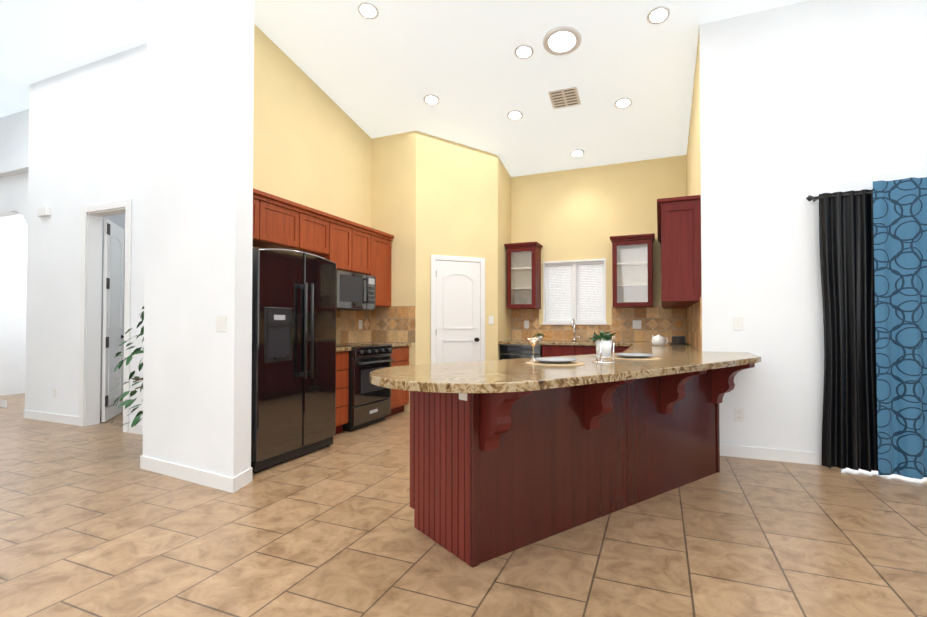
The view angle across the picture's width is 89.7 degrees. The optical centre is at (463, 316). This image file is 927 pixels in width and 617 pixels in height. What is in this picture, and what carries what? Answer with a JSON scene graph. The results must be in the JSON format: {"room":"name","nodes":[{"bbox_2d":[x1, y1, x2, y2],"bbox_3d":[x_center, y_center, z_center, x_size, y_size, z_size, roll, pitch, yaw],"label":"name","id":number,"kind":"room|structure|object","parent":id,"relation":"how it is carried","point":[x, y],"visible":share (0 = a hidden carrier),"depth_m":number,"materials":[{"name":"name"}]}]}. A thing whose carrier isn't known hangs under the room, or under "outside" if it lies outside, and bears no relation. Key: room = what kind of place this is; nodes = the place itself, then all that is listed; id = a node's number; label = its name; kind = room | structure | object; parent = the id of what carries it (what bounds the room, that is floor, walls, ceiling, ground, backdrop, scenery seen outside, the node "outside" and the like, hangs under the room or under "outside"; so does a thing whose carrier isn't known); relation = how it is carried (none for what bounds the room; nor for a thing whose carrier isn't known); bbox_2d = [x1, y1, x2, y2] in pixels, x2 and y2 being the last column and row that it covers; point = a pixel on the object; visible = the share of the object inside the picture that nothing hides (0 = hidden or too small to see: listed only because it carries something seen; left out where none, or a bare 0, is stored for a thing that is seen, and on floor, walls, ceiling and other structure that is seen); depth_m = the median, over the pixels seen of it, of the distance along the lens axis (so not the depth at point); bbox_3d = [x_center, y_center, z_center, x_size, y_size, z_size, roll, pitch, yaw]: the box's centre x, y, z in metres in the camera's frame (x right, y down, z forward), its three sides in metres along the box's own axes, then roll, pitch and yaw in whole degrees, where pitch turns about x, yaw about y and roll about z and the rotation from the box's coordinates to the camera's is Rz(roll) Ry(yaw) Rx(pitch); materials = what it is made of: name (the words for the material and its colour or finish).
{"room":"kitchen","nodes":[
{"label":"kitchen","id":0,"kind":"room"},
{"bbox_2d":[0,214,27,395],"bbox_3d":[-8.706,-1.438,5.094,0.200,5.370,8.600,0,-1,23],"label":"wall","id":1,"kind":"structure","parent":0,"point":[13,261],"depth_m":7.74,"materials":[{"name":"white paint"}]},
{"bbox_2d":[0,109,28,228],"bbox_3d":[-6.566,-0.804,6.626,2.950,4.154,0.300,0,-1,23],"label":"wall","id":2,"kind":"structure","parent":0,"point":[14,148],"depth_m":6.51,"materials":[{"name":"white paint"}]},
{"bbox_2d":[0,400,6,407],"bbox_3d":[-7.062,1.226,6.794,1.480,0.100,0.012,0,-1,23],"label":"baseboard","id":3,"kind":"structure","parent":2,"relation":"attached to","point":[3,403],"depth_m":6.53,"materials":[{"name":"white"}]},
{"bbox_2d":[25,43,146,424],"bbox_3d":[-3.855,-0.841,5.243,3.420,4.182,0.150,0,-1,23],"label":"wall","id":4,"kind":"structure","parent":0,"point":[87,134],"depth_m":5.47,"materials":[{"name":"white paint"}]},
{"bbox_2d":[37,207,50,216],"bbox_3d":[-5.101,-1.273,5.668,0.200,0.100,0.044,0,-1,23],"label":"door chime","id":5,"kind":"object","parent":4,"relation":"attached to","point":[43,211],"visible":1,"depth_m":5.64,"materials":[{"name":"white plastic"}]},
{"bbox_2d":[23,410,78,425],"bbox_3d":[-4.938,1.206,5.576,1.140,0.100,0.012,0,-1,23],"label":"baseboard","id":6,"kind":"structure","parent":4,"relation":"attached to","point":[43,416],"depth_m":5.56,"materials":[{"name":"white wood"}]},
{"bbox_2d":[53,388,56,397],"bbox_3d":[-4.863,0.905,5.552,0.075,0.118,0.007,0,-1,23],"label":"outlet","id":7,"kind":"object","parent":4,"relation":"attached to","point":[54,392],"visible":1,"depth_m":5.55,"materials":[{"name":"white plastic"}]},
{"bbox_2d":[78,199,131,432],"bbox_3d":[-3.974,-0.012,5.269,0.880,2.525,0.170,0,-1,23],"label":"door frame","id":8,"kind":"structure","parent":4,"relation":"attached to","point":[90,319],"depth_m":5.35,"materials":[{"name":"white wood"}]},
{"bbox_2d":[101,218,123,421],"bbox_3d":[-4.371,0.045,5.834,0.530,2.410,0.514,0,-1,23],"label":"hall door","id":9,"kind":"structure","parent":4,"relation":"in","point":[113,285],"depth_m":5.73,"materials":[{"name":"white wood"}]},
{"bbox_2d":[129,423,142,434],"bbox_3d":[-2.951,1.192,4.742,1.390,0.100,0.012,0,-1,23],"label":"baseboard","id":10,"kind":"structure","parent":4,"relation":"attached to","point":[138,429],"depth_m":4.96,"materials":[{"name":"white"}]},
{"bbox_2d":[100,214,124,409],"bbox_3d":[-4.597,-0.765,7.311,0.150,4.097,2.490,0,-1,23],"label":"wall","id":11,"kind":"structure","parent":0,"point":[118,220],"depth_m":6.36,"materials":[{"name":"white paint"}]},
{"bbox_2d":[142,0,253,477],"bbox_3d":[-2.078,-0.952,3.590,1.140,4.349,0.225,0,-1,23],"label":"wall","id":12,"kind":"structure","parent":0,"point":[197,374],"depth_m":3.47,"materials":[{"name":"white paint"}]},
{"bbox_2d":[140,455,251,492],"bbox_3d":[-2.097,1.172,3.508,1.163,0.100,0.150,0,-1,23],"label":"baseboard","id":13,"kind":"structure","parent":12,"relation":"attached to","point":[218,481],"depth_m":3.42,"materials":[{"name":"white wood"}]},
{"bbox_2d":[216,315,226,331],"bbox_3d":[-1.722,0.048,3.312,0.115,0.118,0.008,-1,-1,29],"label":"light switch","id":14,"kind":"object","parent":12,"relation":"attached to","point":[221,323],"visible":1,"depth_m":3.31,"materials":[{"name":"white plastic"}]},
{"bbox_2d":[253,24,371,248],"bbox_3d":[-1.588,-0.891,5.995,0.180,4.306,4.590,0,-1,23],"label":"wall","id":15,"kind":"structure","parent":0,"point":[312,143],"depth_m":5.27,"materials":[{"name":"yellow paint"}]},
{"bbox_2d":[253,188,268,243],"bbox_3d":[-2.114,-0.922,4.082,0.328,0.446,0.645,0,-1,23],"label":"upper cabinet","id":16,"kind":"object","parent":15,"relation":"attached to","point":[260,199],"depth_m":4.27,"materials":[{"name":"brown wood"}]},
{"bbox_2d":[253,194,304,251],"bbox_3d":[-1.914,-0.914,4.558,0.328,0.446,0.630,0,-1,23],"label":"upper cabinet","id":17,"kind":"object","parent":15,"relation":"attached to","point":[286,217],"depth_m":4.58,"materials":[{"name":"brown wood"}]},
{"bbox_2d":[305,206,332,255],"bbox_3d":[-1.735,-0.907,4.983,0.328,0.446,0.530,0,-1,23],"label":"upper cabinet","id":18,"kind":"object","parent":15,"relation":"attached to","point":[318,224],"depth_m":5.01,"materials":[{"name":"brown wood"}]},
{"bbox_2d":[320,216,356,271],"bbox_3d":[-1.554,-0.830,5.413,0.328,0.585,0.524,0,-1,23],"label":"upper cabinet","id":19,"kind":"object","parent":15,"relation":"attached to","point":[343,244],"depth_m":5.41,"materials":[{"name":"brown wood"}]},
{"bbox_2d":[336,270,375,310],"bbox_3d":[-1.416,-0.300,5.571,0.454,0.430,0.760,0,-1,23],"label":"microwave","id":20,"kind":"object","parent":19,"relation":"attached to","point":[355,291],"visible":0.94,"depth_m":5.46,"materials":[{"name":"black"}]},
{"bbox_2d":[336,310,370,343],"bbox_3d":[-1.628,0.091,5.635,0.012,0.490,1.785,0,-1,23],"label":"backsplash","id":21,"kind":"structure","parent":15,"relation":"attached to","point":[348,330],"depth_m":6.06,"materials":[{"name":"tile"}]},
{"bbox_2d":[352,224,372,275],"bbox_3d":[-1.411,-0.825,5.753,0.328,0.585,0.455,0,-1,23],"label":"upper cabinet","id":22,"kind":"object","parent":15,"relation":"attached to","point":[364,233],"depth_m":5.79,"materials":[{"name":"brown wood"}]},
{"bbox_2d":[373,229,392,306],"bbox_3d":[-1.238,-0.623,6.162,0.328,0.976,0.556,0,-1,23],"label":"upper cabinet","id":23,"kind":"object","parent":15,"relation":"attached to","point":[381,240],"depth_m":6.16,"materials":[{"name":"brown wood"}]},
{"bbox_2d":[0,0,806,176],"bbox_3d":[-2.042,-3.239,3.300,13.900,2.202,10.800,0,-1,23],"label":"ceiling","id":24,"kind":"structure","parent":0,"point":[389,68],"depth_m":5.00,"materials":[{"name":"white paint"}]},
{"bbox_2d":[358,2,378,18],"bbox_3d":[-0.894,-2.868,4.373,0.196,0.046,0.194,0,-1,23],"label":"recessed light","id":25,"kind":"object","parent":24,"relation":"in","point":[367,10],"visible":1,"depth_m":4.37,"materials":[{"name":"white"}]},
{"bbox_2d":[423,94,439,104],"bbox_3d":[-0.383,-2.597,5.586,0.196,0.046,0.194,0,-1,23],"label":"recessed light","id":26,"kind":"object","parent":24,"relation":"in","point":[430,99],"visible":1,"depth_m":5.58,"materials":[{"name":"white"}]},
{"bbox_2d":[507,110,522,119],"bbox_3d":[0.636,-2.488,5.764,0.196,0.046,0.194,0,-1,23],"label":"recessed light","id":27,"kind":"object","parent":24,"relation":"in","point":[514,115],"visible":1,"depth_m":5.75,"materials":[{"name":"white"}]},
{"bbox_2d":[514,44,533,58],"bbox_3d":[0.615,-2.687,4.735,0.196,0.046,0.194,0,-1,23],"label":"recessed light","id":28,"kind":"object","parent":24,"relation":"in","point":[524,51],"visible":1,"depth_m":4.72,"materials":[{"name":"white glass"}]},
{"bbox_2d":[543,25,581,54],"bbox_3d":[0.962,-2.688,4.555,0.370,0.093,0.366,0,-1,23],"label":"ceiling light","id":29,"kind":"object","parent":24,"relation":"attached to","point":[562,40],"visible":1,"depth_m":4.52,"materials":[{"name":"white"}]},
{"bbox_2d":[548,86,580,108],"bbox_3d":[1.168,-2.522,5.378,0.320,0.070,0.315,0,-1,23],"label":"ceiling vent","id":30,"kind":"object","parent":24,"relation":"in","point":[564,97],"visible":1,"depth_m":5.36,"materials":[{"name":"white metal"}]},
{"bbox_2d":[570,149,584,156],"bbox_3d":[1.587,-2.276,6.500,0.196,0.046,0.194,0,-1,23],"label":"recessed light","id":31,"kind":"object","parent":24,"relation":"in","point":[577,153],"visible":1,"depth_m":6.49,"materials":[{"name":"white"}]},
{"bbox_2d":[614,97,631,108],"bbox_3d":[1.848,-2.469,5.395,0.196,0.046,0.194,0,-1,23],"label":"recessed light","id":32,"kind":"object","parent":24,"relation":"in","point":[623,102],"visible":1,"depth_m":5.38,"materials":[{"name":"white"}]},
{"bbox_2d":[647,6,669,23],"bbox_3d":[1.753,-2.708,4.191,0.196,0.046,0.194,0,-1,23],"label":"recessed light","id":33,"kind":"object","parent":24,"relation":"in","point":[658,15],"visible":1,"depth_m":4.18,"materials":[{"name":"white"}]},
{"bbox_2d":[371,130,510,411],"bbox_3d":[-0.269,-0.604,6.884,1.560,3.761,1.520,0,-1,23],"label":"wall","id":34,"kind":"structure","parent":0,"point":[433,195],"depth_m":6.40,"materials":[{"name":"yellow paint"}]},
{"bbox_2d":[371,306,415,342],"bbox_3d":[-0.956,0.103,6.330,0.687,0.490,0.012,0,-1,23],"label":"backsplash","id":35,"kind":"structure","parent":34,"relation":"attached to","point":[393,324],"depth_m":6.32,"materials":[{"name":"tile"}]},
{"bbox_2d":[436,260,479,362],"bbox_3d":[-0.064,0.249,6.413,0.485,2.020,0.478,0,-1,23],"label":"pantry door","id":36,"kind":"structure","parent":34,"relation":"in","point":[457,311],"depth_m":6.42,"materials":[{"name":"white wood"}]},
{"bbox_2d":[431,255,484,363],"bbox_3d":[-0.069,0.219,6.419,0.800,2.100,0.020,0,-1,-22],"label":"door frame","id":37,"kind":"structure","parent":34,"relation":"attached to","point":[434,258],"depth_m":6.40,"materials":[{"name":"white wood"}]},
{"bbox_2d":[489,316,493,324],"bbox_3d":[0.393,0.052,6.619,0.075,0.118,0.008,0,-1,-22],"label":"light switch","id":38,"kind":"object","parent":34,"relation":"attached to","point":[491,320],"visible":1,"depth_m":6.62,"materials":[{"name":"white plastic"}]},
{"bbox_2d":[0,393,926,616],"bbox_3d":[-2.042,1.267,3.226,13.900,0.100,10.800,0,-1,23],"label":"floor","id":39,"kind":"structure","parent":0,"point":[96,520],"depth_m":2.45,"materials":[{"name":"tile"}]},
{"bbox_2d":[105,306,143,427],"bbox_3d":[-2.915,0.551,4.330,0.967,1.368,0.736,0,-1,23],"label":"ficus tree","id":40,"kind":"object","parent":39,"relation":"on","point":[128,403],"visible":0.21,"depth_m":4.20,"materials":[{"name":"green plant"}]},
{"bbox_2d":[251,248,335,472],"bbox_3d":[-1.752,0.332,4.183,0.894,1.798,0.960,0,-1,23],"label":"fridge","id":41,"kind":"object","parent":39,"relation":"on","point":[293,399],"visible":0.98,"depth_m":3.93,"materials":[{"name":"black metal"}]},
{"bbox_2d":[336,351,348,433],"bbox_3d":[-1.599,0.805,4.917,0.608,0.880,0.465,0,-1,23],"label":"base cabinet","id":42,"kind":"object","parent":39,"relation":"on","point":[342,358],"depth_m":4.91,"materials":[{"name":"brown wood"}]},
{"bbox_2d":[336,342,410,351],"bbox_3d":[-1.335,0.354,5.514,0.638,0.040,1.794,0,-1,23],"label":"countertop","id":43,"kind":"structure","parent":42,"relation":"on","point":[394,344],"depth_m":5.92,"materials":[{"name":"stone"}]},
{"bbox_2d":[336,343,393,431],"bbox_3d":[-1.288,0.791,5.456,0.708,0.926,0.762,0,-1,23],"label":"range","id":44,"kind":"object","parent":39,"relation":"on","point":[369,403],"visible":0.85,"depth_m":5.21,"materials":[{"name":"black"}]},
{"bbox_2d":[385,346,408,417],"bbox_3d":[-1.106,0.824,6.090,0.608,0.880,0.541,0,-1,23],"label":"base cabinet","id":45,"kind":"object","parent":39,"relation":"on","point":[400,398],"depth_m":6.00,"materials":[{"name":"brown wood"}]},
{"bbox_2d":[410,391,477,567],"bbox_3d":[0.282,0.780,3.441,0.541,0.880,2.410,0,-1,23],"label":"island end panel","id":46,"kind":"object","parent":39,"relation":"on","point":[443,487],"depth_m":2.43,"materials":[{"name":"brown wood"}]},
{"bbox_2d":[466,390,533,470],"bbox_3d":[0.197,0.485,2.197,0.278,0.330,0.217,0,-1,23],"label":"corbel","id":47,"kind":"object","parent":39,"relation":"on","point":[499,426],"depth_m":2.27,"materials":[{"name":"brown wood"}]},
{"bbox_2d":[500,344,541,359],"bbox_3d":[0.913,0.839,6.846,0.600,0.875,0.626,0,-1,23],"label":"dishwasher","id":48,"kind":"object","parent":39,"relation":"on","point":[513,351],"visible":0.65,"depth_m":6.58,"materials":[{"name":"black"}]},
{"bbox_2d":[542,345,629,356],"bbox_3d":[1.758,0.831,6.501,1.205,0.880,0.608,0,-1,23],"label":"base cabinet","id":49,"kind":"object","parent":39,"relation":"on","point":[557,350],"visible":0.15,"depth_m":6.31,"materials":[{"name":"brown wood"}]},
{"bbox_2d":[478,366,741,564],"bbox_3d":[1.088,0.775,3.102,1.270,0.880,2.410,0,-1,23],"label":"base cabinet","id":50,"kind":"object","parent":39,"relation":"on","point":[493,475],"depth_m":2.79,"materials":[{"name":"brown wood"}]},
{"bbox_2d":[369,340,760,392],"bbox_3d":[1.038,0.335,4.297,2.838,0.040,5.244,0,-1,23],"label":"countertop","id":51,"kind":"structure","parent":50,"relation":"on","point":[504,375],"depth_m":2.52,"materials":[{"name":"stone"}]},
{"bbox_2d":[525,338,541,360],"bbox_3d":[0.467,0.220,3.122,0.116,0.150,0.116,0,-1,23],"label":"martini glass","id":52,"kind":"object","parent":51,"relation":"on","point":[533,342],"visible":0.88,"depth_m":3.10,"materials":[{"name":"clear glass"}]},
{"bbox_2d":[533,332,545,340],"bbox_3d":[1.111,0.292,6.809,0.194,0.127,0.167,0,-1,23],"label":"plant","id":53,"kind":"object","parent":51,"relation":"on","point":[539,336],"visible":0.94,"depth_m":6.78,"materials":[{"name":"green plant"}]},
{"bbox_2d":[526,361,584,365],"bbox_3d":[0.567,0.289,2.895,0.366,0.006,0.366,0,-1,23],"label":"placemat","id":54,"kind":"object","parent":51,"relation":"on","point":[572,363],"visible":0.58,"depth_m":2.84,"materials":[{"name":"beige"}]},
{"bbox_2d":[534,357,576,363],"bbox_3d":[0.571,0.275,2.904,0.270,0.023,0.270,0,-1,23],"label":"plate","id":55,"kind":"object","parent":54,"relation":"on","point":[556,360],"visible":1,"depth_m":2.94,"materials":[{"name":"grey ceramic"}]},
{"bbox_2d":[572,318,580,340],"bbox_3d":[1.617,0.188,6.693,0.125,0.331,0.177,0,-1,23],"label":"faucet","id":56,"kind":"object","parent":51,"relation":"on","point":[573,325],"visible":1,"depth_m":6.75,"materials":[{"name":"silver metal"}]},
{"bbox_2d":[586,332,589,340],"bbox_3d":[1.784,0.288,6.669,0.050,0.130,0.049,0,-1,23],"label":"soap bottle","id":57,"kind":"object","parent":51,"relation":"on","point":[588,337],"depth_m":6.65,"materials":[{"name":"grey plastic"}]},
{"bbox_2d":[590,330,616,362],"bbox_3d":[0.897,0.191,2.997,0.180,0.205,0.192,0,-1,23],"label":"plant","id":58,"kind":"object","parent":51,"relation":"on","point":[603,347],"visible":1,"depth_m":2.95,"materials":[{"name":"green plant"}]},
{"bbox_2d":[610,356,660,359],"bbox_3d":[1.223,0.296,3.346,0.366,0.006,0.366,0,-1,23],"label":"placemat","id":59,"kind":"object","parent":51,"relation":"on","point":[646,358],"visible":0.62,"depth_m":3.25,"materials":[{"name":"beige fabric"}]},
{"bbox_2d":[615,353,653,357],"bbox_3d":[1.227,0.282,3.355,0.270,0.023,0.270,0,-1,23],"label":"plate","id":60,"kind":"object","parent":59,"relation":"on","point":[634,355],"visible":1,"depth_m":3.30,"materials":[{"name":"grey ceramic"}]},
{"bbox_2d":[652,334,667,345],"bbox_3d":[2.250,0.268,5.345,0.176,0.128,0.150,0,-1,23],"label":"teapot","id":61,"kind":"object","parent":51,"relation":"on","point":[658,340],"visible":1,"depth_m":5.30,"materials":[{"name":"white ceramic"}]},
{"bbox_2d":[669,336,688,344],"bbox_3d":[2.573,0.281,5.578,0.200,0.108,0.320,0,-1,23],"label":"tray","id":62,"kind":"object","parent":51,"relation":"on","point":[678,340],"visible":1,"depth_m":5.49,"materials":[{"name":"grey"}]},
{"bbox_2d":[511,155,686,324],"bbox_3d":[1.302,-0.455,7.154,4.245,3.472,0.200,0,-1,23],"label":"wall","id":63,"kind":"structure","parent":0,"point":[586,213],"depth_m":6.80,"materials":[{"name":"yellow paint"}]},
{"bbox_2d":[511,309,538,339],"bbox_3d":[0.946,0.117,7.179,0.438,0.490,0.012,0,-1,23],"label":"backsplash","id":64,"kind":"structure","parent":63,"relation":"attached to","point":[519,317],"depth_m":7.18,"materials":[{"name":"tile"}]},
{"bbox_2d":[524,321,528,327],"bbox_3d":[0.969,0.121,7.159,0.075,0.118,0.007,0,-1,23],"label":"electrical outlet","id":65,"kind":"object","parent":63,"relation":"attached to","point":[526,324],"visible":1,"depth_m":7.16,"materials":[{"name":"white plastic"}]},
{"bbox_2d":[542,259,606,324],"bbox_3d":[1.665,-0.358,6.978,0.930,0.952,0.240,0,-1,23],"label":"window","id":66,"kind":"structure","parent":63,"relation":"in","point":[573,289],"depth_m":6.93,"materials":[{"name":"white"}]},
{"bbox_2d":[545,261,603,321],"bbox_3d":[1.654,-0.367,6.951,0.858,0.882,0.050,0,-1,23],"label":"window blinds","id":67,"kind":"object","parent":66,"relation":"attached to","point":[583,315],"visible":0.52,"depth_m":6.93,"materials":[{"name":"white plastic"}]},
{"bbox_2d":[539,325,611,340],"bbox_3d":[1.637,0.238,6.887,1.060,0.238,0.012,0,-1,23],"label":"backsplash","id":68,"kind":"structure","parent":63,"relation":"attached to","point":[557,332],"depth_m":6.91,"materials":[{"name":"tile"}]},
{"bbox_2d":[633,320,640,328],"bbox_3d":[2.435,0.111,6.543,0.115,0.118,0.008,0,-1,23],"label":"electrical outlet","id":69,"kind":"object","parent":63,"relation":"attached to","point":[636,324],"visible":1,"depth_m":6.54,"materials":[{"name":"white plastic"}]},
{"bbox_2d":[612,306,686,341],"bbox_3d":[2.578,0.105,6.494,0.983,0.490,0.012,0,-1,23],"label":"backsplash","id":70,"kind":"structure","parent":63,"relation":"attached to","point":[668,324],"depth_m":6.49,"materials":[{"name":"tile"}]},
{"bbox_2d":[687,44,698,195],"bbox_3d":[2.727,-0.681,5.328,0.200,3.865,2.070,0,-1,23],"label":"wall","id":71,"kind":"structure","parent":0,"point":[693,165],"depth_m":4.96,"materials":[{"name":"yellow paint"}]},
{"bbox_2d":[663,307,687,308],"bbox_3d":[2.794,-0.580,6.173,0.328,0.931,0.453,0,-1,23],"label":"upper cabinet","id":72,"kind":"object","parent":71,"relation":"attached to","point":[663,307],"depth_m":6.00,"materials":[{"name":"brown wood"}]},
{"bbox_2d":[661,199,700,306],"bbox_3d":[2.117,-0.606,4.563,0.330,0.931,0.522,0,-1,23],"label":"upper cabinet","id":73,"kind":"object","parent":71,"relation":"attached to","point":[679,227],"depth_m":4.33,"materials":[{"name":"brown wood"}]},
{"bbox_2d":[669,303,694,306],"bbox_3d":[2.284,-0.600,4.960,0.328,0.931,0.580,0,-1,23],"label":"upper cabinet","id":74,"kind":"object","parent":71,"relation":"attached to","point":[670,304],"depth_m":5.09,"materials":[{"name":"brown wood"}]},
{"bbox_2d":[687,297,701,350],"bbox_3d":[2.590,0.085,5.262,0.012,0.490,2.245,0,-1,23],"label":"backsplash","id":75,"kind":"structure","parent":71,"relation":"attached to","point":[694,325],"depth_m":4.81,"materials":[{"name":"tile"}]},
{"bbox_2d":[734,363,754,369],"bbox_3d":[2.051,0.507,3.549,0.277,0.330,0.217,0,-1,23],"label":"corbel","id":76,"kind":"object","parent":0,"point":[746,366],"depth_m":3.45,"materials":[{"name":"brown wood"}]},
{"bbox_2d":[698,0,926,452],"bbox_3d":[3.788,-0.728,3.652,3.455,3.903,0.200,0,-1,23],"label":"wall","id":77,"kind":"structure","parent":0,"point":[799,103],"depth_m":3.97,"materials":[{"name":"white paint"}]},
{"bbox_2d":[733,317,742,329],"bbox_3d":[2.417,0.061,4.101,0.075,0.118,0.008,0,-1,23],"label":"light switch","id":78,"kind":"object","parent":77,"relation":"attached to","point":[737,323],"visible":1,"depth_m":4.10,"materials":[{"name":"white plastic"}]},
{"bbox_2d":[734,408,743,421],"bbox_3d":[2.418,0.861,4.088,0.075,0.118,0.007,0,-1,23],"label":"outlet","id":79,"kind":"object","parent":77,"relation":"attached to","point":[738,414],"visible":1,"depth_m":4.09,"materials":[{"name":"white plastic"}]},
{"bbox_2d":[720,444,821,464],"bbox_3d":[2.620,1.180,3.996,1.000,0.100,0.012,0,-1,23],"label":"baseboard","id":80,"kind":"structure","parent":77,"relation":"attached to","point":[802,457],"depth_m":3.98,"materials":[{"name":"white"}]},
{"bbox_2d":[806,177,926,478],"bbox_3d":[3.903,0.077,3.364,2.350,2.255,0.215,0,-1,23],"label":"curtains","id":81,"kind":"object","parent":77,"relation":"attached to","point":[873,253],"visible":1,"depth_m":3.60,"materials":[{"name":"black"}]},
{"label":"outside","id":82,"kind":"structure","parent":0,"visible":0},
{"bbox_2d":[549,265,602,319],"bbox_3d":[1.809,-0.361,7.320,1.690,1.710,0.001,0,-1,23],"label":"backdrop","id":83,"kind":"structure","parent":82,"point":[580,292],"depth_m":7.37,"materials":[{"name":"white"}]}
]}

